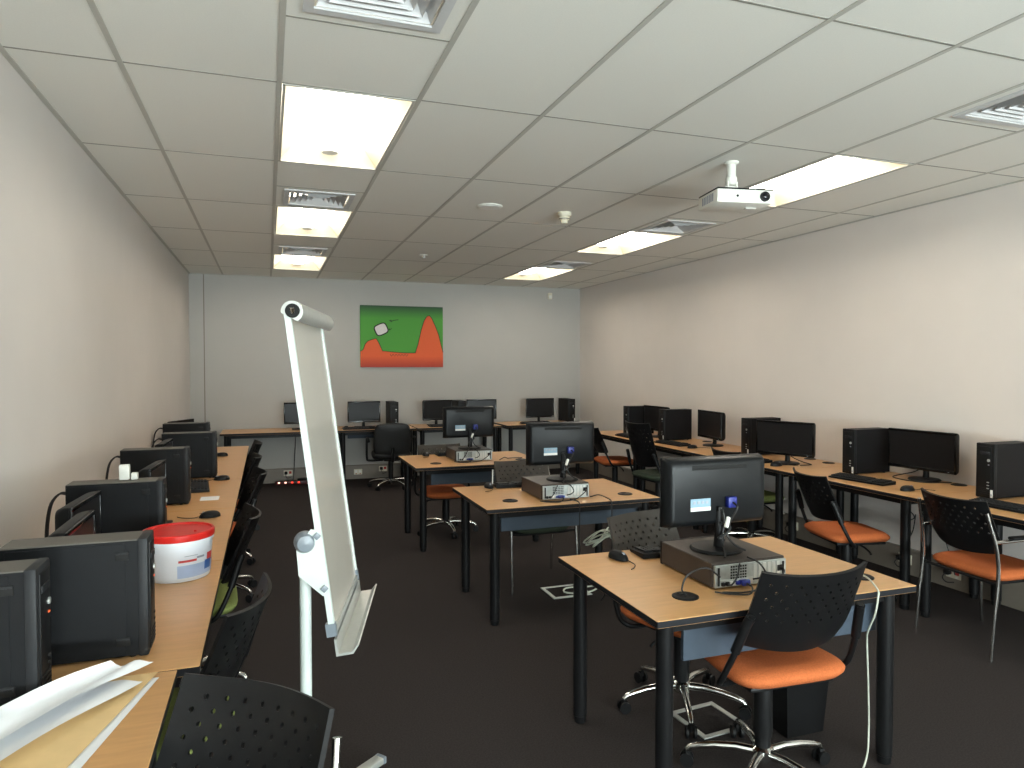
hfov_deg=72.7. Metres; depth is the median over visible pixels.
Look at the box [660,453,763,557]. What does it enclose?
computer monitor
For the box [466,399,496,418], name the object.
computer monitor
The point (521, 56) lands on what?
ceiling
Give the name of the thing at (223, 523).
computer desk
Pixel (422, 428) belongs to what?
computer desk
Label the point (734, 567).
fan grille
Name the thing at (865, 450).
tower
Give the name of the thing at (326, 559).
flip chart
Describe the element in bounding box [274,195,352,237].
ceiling light
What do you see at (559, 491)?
fan grille
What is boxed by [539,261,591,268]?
ceiling vent
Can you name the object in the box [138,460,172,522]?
computer monitor
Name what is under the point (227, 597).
swivel chair
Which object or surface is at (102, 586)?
tower
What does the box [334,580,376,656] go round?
tray
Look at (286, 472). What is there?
wall socket
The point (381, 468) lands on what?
wall socket
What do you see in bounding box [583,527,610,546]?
cable
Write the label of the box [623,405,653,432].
tower
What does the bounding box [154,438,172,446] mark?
computer monitor
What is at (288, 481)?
power strip
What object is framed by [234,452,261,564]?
swivel chair
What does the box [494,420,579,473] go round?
computer desk
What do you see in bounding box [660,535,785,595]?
desktop computer
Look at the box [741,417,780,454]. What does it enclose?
tower
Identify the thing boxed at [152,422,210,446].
tower
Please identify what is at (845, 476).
keyboard
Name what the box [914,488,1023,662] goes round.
chair
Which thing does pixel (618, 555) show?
computer mouse
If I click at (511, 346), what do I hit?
wall
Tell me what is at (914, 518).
power cable
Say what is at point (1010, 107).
ceiling vent
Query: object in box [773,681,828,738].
waste bin
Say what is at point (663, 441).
keyboard
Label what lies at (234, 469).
computer desk
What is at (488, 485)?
computer mouse
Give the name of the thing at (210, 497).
paper note
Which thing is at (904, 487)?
computer mouse
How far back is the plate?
5.21 m
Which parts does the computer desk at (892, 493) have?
leg, leg, leg, leg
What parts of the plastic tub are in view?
lid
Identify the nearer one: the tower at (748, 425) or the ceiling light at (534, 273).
the tower at (748, 425)
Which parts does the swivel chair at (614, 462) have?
backrest, seat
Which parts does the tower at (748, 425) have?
panel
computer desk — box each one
[52,560,222,680]
[81,670,176,767]
[167,479,241,511]
[167,508,234,564]
[191,459,245,479]
[217,446,248,459]
[220,427,300,446]
[337,425,415,483]
[409,423,501,476]
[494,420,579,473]
[594,430,683,489]
[640,438,740,529]
[694,451,843,553]
[779,466,978,609]
[908,491,1023,617]
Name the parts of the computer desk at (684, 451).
leg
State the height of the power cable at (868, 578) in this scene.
0.755 m
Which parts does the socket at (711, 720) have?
lid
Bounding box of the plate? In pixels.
[478,203,502,209]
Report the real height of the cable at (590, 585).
0.501 m
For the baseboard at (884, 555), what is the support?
attached to the wall at (913, 318)
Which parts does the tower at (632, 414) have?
panel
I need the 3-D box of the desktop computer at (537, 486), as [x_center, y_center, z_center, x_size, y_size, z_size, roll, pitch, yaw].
[0.289,0.685,4.615,0.370,0.113,0.486,-1,2,-19]
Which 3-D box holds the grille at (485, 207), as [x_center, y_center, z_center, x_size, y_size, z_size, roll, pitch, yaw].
[-0.166,-1.330,5.252,0.156,0.003,0.156,-1,2,-19]
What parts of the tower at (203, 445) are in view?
panel, panel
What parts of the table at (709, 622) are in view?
leg, leg, modesty panel, leg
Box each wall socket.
[284,470,292,477]
[354,469,361,474]
[379,466,386,473]
[785,522,797,531]
[894,552,911,566]
[942,569,960,582]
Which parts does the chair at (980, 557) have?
leg, leg, backrest, seat, leg, leg, armrest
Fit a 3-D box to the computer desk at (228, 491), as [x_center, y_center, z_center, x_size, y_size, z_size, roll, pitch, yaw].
[-2.207,1.102,4.586,0.762,0.745,1.138,-1,2,-19]
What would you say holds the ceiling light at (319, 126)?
attached to the ceiling at (521, 56)
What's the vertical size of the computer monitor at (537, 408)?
0.360 m
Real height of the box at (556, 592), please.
0.006 m
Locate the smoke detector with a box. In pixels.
[557,211,570,223]
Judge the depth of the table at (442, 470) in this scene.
6.15 m
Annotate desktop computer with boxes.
[446,445,491,462]
[522,474,588,502]
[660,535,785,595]
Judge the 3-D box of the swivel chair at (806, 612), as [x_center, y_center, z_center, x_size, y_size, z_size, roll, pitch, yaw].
[0.988,1.075,2.649,0.628,0.900,0.613,-1,2,-37]
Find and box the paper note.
[200,496,219,500]
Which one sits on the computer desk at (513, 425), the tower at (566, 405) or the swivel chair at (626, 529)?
the tower at (566, 405)
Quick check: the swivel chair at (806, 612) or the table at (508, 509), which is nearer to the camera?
the swivel chair at (806, 612)
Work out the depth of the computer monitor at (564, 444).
4.63 m
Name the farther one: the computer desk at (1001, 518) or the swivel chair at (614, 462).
the swivel chair at (614, 462)
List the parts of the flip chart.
knob, post, frame, frame, frame, leg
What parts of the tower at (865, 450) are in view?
panel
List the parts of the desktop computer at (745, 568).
port plate, panel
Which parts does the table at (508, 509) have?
leg, leg, modesty panel, leg, leg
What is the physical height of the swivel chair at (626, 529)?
0.865 m
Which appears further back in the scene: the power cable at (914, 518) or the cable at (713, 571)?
the power cable at (914, 518)
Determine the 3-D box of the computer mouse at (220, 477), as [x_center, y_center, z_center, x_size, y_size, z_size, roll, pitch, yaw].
[-2.216,0.695,5.155,0.231,0.034,0.066,0,2,-10]
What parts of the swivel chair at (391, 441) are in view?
armrest, leg, leg, seat, backrest, leg, armrest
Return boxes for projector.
[699,160,772,212]
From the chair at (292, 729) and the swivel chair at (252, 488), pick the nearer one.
the chair at (292, 729)
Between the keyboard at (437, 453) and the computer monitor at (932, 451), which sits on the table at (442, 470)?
the keyboard at (437, 453)
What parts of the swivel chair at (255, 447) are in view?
backrest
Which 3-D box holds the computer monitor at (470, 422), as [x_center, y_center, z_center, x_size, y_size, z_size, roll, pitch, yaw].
[-0.382,0.402,6.414,0.475,0.385,0.231,-1,2,-34]
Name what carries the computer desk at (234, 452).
on the floor
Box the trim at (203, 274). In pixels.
[203,274,205,421]
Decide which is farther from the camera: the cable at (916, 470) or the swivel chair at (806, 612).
the cable at (916, 470)
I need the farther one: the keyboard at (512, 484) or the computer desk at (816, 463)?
the computer desk at (816, 463)
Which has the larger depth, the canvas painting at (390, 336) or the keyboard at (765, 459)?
the canvas painting at (390, 336)
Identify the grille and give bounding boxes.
[480,205,499,209]
[553,486,562,494]
[731,564,746,578]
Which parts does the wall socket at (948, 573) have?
plate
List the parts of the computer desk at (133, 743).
leg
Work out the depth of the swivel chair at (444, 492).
6.67 m
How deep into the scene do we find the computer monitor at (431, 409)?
9.80 m
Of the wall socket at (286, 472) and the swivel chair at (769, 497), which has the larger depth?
the wall socket at (286, 472)
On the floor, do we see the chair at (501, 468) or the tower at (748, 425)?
the chair at (501, 468)
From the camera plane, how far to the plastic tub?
2.73 m
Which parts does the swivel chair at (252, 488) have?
seat, leg, leg, backrest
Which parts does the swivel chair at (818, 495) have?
backrest, seat, height lever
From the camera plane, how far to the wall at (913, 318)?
5.93 m
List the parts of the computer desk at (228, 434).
leg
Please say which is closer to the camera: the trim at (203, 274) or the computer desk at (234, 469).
the computer desk at (234, 469)
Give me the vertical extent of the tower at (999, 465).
0.347 m
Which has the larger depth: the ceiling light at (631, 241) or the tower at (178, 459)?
the ceiling light at (631, 241)
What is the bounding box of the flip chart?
[281,301,385,767]
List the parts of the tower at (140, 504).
panel, panel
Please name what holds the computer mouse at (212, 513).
on the computer desk at (223, 523)
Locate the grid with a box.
[0,0,1023,288]
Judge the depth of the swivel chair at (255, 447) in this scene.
6.74 m
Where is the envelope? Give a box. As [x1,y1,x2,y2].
[0,672,157,767]
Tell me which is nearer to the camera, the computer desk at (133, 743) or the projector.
the computer desk at (133, 743)
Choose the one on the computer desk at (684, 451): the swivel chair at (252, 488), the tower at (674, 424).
the tower at (674, 424)
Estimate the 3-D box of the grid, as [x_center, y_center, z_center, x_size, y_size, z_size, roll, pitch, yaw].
[0.833,-1.288,3.166,5.604,0.008,14.480,-1,2,-19]
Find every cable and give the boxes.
[293,437,295,478]
[563,585,596,593]
[570,499,579,554]
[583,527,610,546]
[590,494,612,600]
[681,567,720,595]
[862,574,879,767]
[892,470,951,482]
[911,512,915,534]
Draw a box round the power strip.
[275,480,307,484]
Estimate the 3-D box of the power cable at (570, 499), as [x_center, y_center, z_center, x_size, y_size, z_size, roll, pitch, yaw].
[0.401,0.957,4.416,0.011,0.446,0.127,-1,2,-24]
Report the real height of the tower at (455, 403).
0.347 m
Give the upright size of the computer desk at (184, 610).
0.745 m
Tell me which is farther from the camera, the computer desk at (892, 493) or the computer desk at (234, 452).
the computer desk at (234, 452)
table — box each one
[398,451,538,551]
[452,479,659,625]
[558,536,915,767]
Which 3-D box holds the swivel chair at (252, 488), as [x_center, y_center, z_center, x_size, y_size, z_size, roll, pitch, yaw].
[-2.028,1.036,4.789,0.677,0.865,0.624,-1,2,-25]
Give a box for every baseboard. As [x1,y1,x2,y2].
[263,463,574,483]
[580,461,1023,611]
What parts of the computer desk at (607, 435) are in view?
leg, leg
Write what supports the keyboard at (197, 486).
on the computer desk at (228, 491)
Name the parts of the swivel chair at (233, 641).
seat, backrest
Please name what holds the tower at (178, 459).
on the computer desk at (228, 491)
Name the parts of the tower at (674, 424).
panel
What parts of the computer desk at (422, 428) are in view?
leg, leg, leg, leg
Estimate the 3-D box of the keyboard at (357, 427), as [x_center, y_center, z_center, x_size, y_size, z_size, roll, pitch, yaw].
[-2.040,0.585,9.277,0.456,0.030,0.161,-1,2,-19]
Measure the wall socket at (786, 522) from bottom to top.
0.102 m
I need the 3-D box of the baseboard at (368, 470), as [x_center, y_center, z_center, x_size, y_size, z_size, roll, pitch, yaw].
[-1.567,1.235,10.046,5.604,0.195,0.035,-1,2,-19]
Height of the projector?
0.289 m
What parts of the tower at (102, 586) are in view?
panel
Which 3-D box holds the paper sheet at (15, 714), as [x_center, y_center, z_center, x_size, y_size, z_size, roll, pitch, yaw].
[-1.131,0.756,1.598,0.187,0.032,0.690,1,2,28]
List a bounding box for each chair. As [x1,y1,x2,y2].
[155,673,341,767]
[157,572,271,767]
[179,503,261,686]
[221,466,267,602]
[233,439,262,529]
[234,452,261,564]
[366,423,415,490]
[414,443,477,538]
[489,460,577,595]
[594,428,632,487]
[607,509,751,738]
[625,420,659,509]
[680,561,866,767]
[711,446,783,537]
[793,467,896,601]
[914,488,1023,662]
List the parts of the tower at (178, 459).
panel, panel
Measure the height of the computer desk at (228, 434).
0.750 m
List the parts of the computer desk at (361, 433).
leg, leg, modesty panel, leg, leg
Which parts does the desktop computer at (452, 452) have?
panel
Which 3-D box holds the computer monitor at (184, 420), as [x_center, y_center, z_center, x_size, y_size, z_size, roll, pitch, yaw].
[-3.165,0.508,6.601,0.180,0.335,0.370,0,2,7]
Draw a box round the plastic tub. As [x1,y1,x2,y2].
[142,522,214,583]
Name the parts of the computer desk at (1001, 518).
leg, leg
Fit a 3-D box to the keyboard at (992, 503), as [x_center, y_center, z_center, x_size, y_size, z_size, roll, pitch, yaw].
[2.911,0.713,4.065,0.161,0.030,0.456,-1,2,-21]
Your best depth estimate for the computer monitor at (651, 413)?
8.18 m
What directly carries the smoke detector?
attached to the ceiling at (521, 56)
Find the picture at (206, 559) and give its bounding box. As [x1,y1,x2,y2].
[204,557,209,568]
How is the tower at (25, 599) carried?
on the computer desk at (133, 743)
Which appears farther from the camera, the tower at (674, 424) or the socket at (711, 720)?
the tower at (674, 424)
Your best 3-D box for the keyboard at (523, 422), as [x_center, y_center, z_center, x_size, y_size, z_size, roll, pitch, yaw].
[0.339,0.561,10.168,0.456,0.030,0.161,-1,2,-19]
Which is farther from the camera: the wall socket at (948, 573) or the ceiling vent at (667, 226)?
the ceiling vent at (667, 226)
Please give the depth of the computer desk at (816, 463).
5.84 m
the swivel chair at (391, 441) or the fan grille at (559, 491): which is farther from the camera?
the swivel chair at (391, 441)
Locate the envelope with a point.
(60, 746)
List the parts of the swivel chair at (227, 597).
leg, seat, backrest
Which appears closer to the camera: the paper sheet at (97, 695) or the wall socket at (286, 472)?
the paper sheet at (97, 695)
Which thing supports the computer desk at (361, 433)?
on the floor
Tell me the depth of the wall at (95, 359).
3.55 m
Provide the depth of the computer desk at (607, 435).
8.38 m
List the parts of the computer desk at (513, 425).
leg, leg, leg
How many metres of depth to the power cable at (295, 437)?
9.51 m
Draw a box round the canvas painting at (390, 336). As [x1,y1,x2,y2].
[360,305,442,366]
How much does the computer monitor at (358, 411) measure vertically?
0.360 m
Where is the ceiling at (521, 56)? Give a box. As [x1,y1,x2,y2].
[0,0,1023,288]
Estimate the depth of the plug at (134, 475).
3.06 m
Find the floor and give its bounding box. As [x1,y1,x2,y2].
[175,467,1023,767]
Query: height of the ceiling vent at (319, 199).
0.103 m
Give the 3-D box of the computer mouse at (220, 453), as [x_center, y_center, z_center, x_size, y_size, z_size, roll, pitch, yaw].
[-2.786,0.659,6.518,0.231,0.034,0.066,0,2,-5]
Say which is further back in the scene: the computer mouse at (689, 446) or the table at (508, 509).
the computer mouse at (689, 446)
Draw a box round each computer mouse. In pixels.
[177,510,220,518]
[209,475,229,480]
[217,452,227,456]
[422,452,428,457]
[484,482,493,491]
[608,550,635,569]
[687,445,705,447]
[770,462,797,465]
[900,485,935,490]
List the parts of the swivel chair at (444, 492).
leg, leg, backrest, seat, leg, leg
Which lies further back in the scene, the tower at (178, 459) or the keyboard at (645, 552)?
the tower at (178, 459)
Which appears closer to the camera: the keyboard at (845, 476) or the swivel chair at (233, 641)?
the swivel chair at (233, 641)
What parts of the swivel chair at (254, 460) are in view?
backrest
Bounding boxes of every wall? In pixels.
[0,53,189,547]
[189,263,579,468]
[580,181,1023,559]
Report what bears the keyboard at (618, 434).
on the computer desk at (607, 435)
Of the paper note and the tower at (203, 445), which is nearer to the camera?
the paper note
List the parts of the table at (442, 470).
leg, leg, modesty panel, leg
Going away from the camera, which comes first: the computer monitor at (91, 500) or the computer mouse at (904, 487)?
the computer monitor at (91, 500)
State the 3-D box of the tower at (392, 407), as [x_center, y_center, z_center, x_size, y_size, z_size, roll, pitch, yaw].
[-1.677,0.416,9.726,0.120,0.347,0.370,-1,2,-19]
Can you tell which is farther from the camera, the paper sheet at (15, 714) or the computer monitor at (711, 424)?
the computer monitor at (711, 424)
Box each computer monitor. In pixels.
[48,510,95,536]
[55,490,101,533]
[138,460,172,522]
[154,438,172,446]
[167,419,193,422]
[284,402,299,429]
[347,401,379,426]
[422,400,451,424]
[443,406,493,449]
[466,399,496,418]
[526,398,553,420]
[526,421,593,482]
[644,405,669,437]
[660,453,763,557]
[698,409,725,446]
[756,419,815,464]
[888,428,959,481]
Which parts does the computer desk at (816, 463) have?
leg, leg, leg, leg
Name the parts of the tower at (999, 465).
panel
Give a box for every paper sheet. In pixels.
[0,660,151,739]
[0,680,141,760]
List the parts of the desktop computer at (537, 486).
port plate, panel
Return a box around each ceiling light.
[272,247,327,270]
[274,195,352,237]
[279,83,414,169]
[503,267,575,280]
[575,231,684,254]
[748,154,911,206]
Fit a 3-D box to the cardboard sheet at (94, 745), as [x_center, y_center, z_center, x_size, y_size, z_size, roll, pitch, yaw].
[-0.998,0.806,1.600,0.266,0.001,0.560,-1,2,-19]
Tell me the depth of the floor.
3.70 m
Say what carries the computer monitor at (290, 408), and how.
on the computer desk at (228, 434)
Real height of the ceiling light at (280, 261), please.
0.115 m
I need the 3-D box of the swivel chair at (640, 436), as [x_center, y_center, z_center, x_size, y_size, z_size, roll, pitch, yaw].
[1.543,0.895,7.341,0.677,1.014,0.624,-1,2,-24]
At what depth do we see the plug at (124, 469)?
3.05 m
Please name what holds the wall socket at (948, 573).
attached to the wall at (913, 318)
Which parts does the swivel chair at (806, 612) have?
leg, leg, leg, seat, leg, leg, backrest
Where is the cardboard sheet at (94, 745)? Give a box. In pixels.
[67,677,158,767]
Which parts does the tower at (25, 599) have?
panel, panel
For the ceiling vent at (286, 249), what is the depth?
7.37 m
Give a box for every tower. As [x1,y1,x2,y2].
[0,530,155,664]
[0,557,51,705]
[44,476,167,537]
[105,446,190,504]
[151,431,217,477]
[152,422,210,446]
[386,401,398,422]
[452,400,465,406]
[559,398,574,420]
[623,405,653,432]
[658,409,691,439]
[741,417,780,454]
[842,427,889,473]
[976,441,1023,498]
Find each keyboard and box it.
[191,479,209,492]
[342,426,375,429]
[428,424,442,426]
[435,452,445,455]
[493,481,521,487]
[520,421,548,423]
[615,433,628,437]
[630,545,659,558]
[654,439,690,446]
[764,458,772,462]
[828,472,895,485]
[969,497,1023,513]
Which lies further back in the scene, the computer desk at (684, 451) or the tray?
the computer desk at (684, 451)
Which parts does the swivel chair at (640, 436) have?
backrest, seat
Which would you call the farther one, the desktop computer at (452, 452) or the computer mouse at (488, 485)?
the desktop computer at (452, 452)
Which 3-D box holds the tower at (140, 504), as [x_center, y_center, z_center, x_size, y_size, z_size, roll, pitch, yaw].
[-1.764,0.595,3.033,0.467,0.347,0.126,-1,2,-19]
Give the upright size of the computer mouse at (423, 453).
0.034 m
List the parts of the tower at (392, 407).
panel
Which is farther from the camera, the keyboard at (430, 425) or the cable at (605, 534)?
the keyboard at (430, 425)
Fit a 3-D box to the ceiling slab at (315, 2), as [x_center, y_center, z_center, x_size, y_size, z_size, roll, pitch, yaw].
[0.833,-1.569,3.159,5.804,0.040,14.680,-1,2,-19]
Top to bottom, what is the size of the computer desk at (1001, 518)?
0.766 m
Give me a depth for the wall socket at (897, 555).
5.34 m
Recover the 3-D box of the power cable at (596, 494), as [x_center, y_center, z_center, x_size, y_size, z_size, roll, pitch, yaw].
[0.567,1.093,4.559,0.121,0.754,0.266,0,2,-8]
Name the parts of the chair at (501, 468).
leg, leg, backrest, seat, leg, leg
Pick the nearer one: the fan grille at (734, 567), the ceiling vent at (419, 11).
the ceiling vent at (419, 11)
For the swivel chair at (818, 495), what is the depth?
4.71 m
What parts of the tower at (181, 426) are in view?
panel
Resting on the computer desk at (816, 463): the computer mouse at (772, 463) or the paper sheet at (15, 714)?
the computer mouse at (772, 463)
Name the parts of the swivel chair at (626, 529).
backrest, leg, seat, leg, leg, leg, leg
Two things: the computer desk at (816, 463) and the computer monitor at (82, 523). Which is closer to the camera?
the computer monitor at (82, 523)
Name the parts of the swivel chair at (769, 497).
backrest, leg, leg, leg, leg, seat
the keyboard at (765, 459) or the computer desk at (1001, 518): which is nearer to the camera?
the computer desk at (1001, 518)
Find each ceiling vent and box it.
[278,246,326,255]
[283,189,355,209]
[302,0,456,33]
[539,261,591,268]
[638,219,715,233]
[952,89,1023,127]
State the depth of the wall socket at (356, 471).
9.80 m
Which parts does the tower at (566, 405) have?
panel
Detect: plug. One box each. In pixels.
[119,464,129,479]
[131,472,137,479]
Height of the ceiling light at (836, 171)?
0.115 m
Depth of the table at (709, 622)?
2.75 m

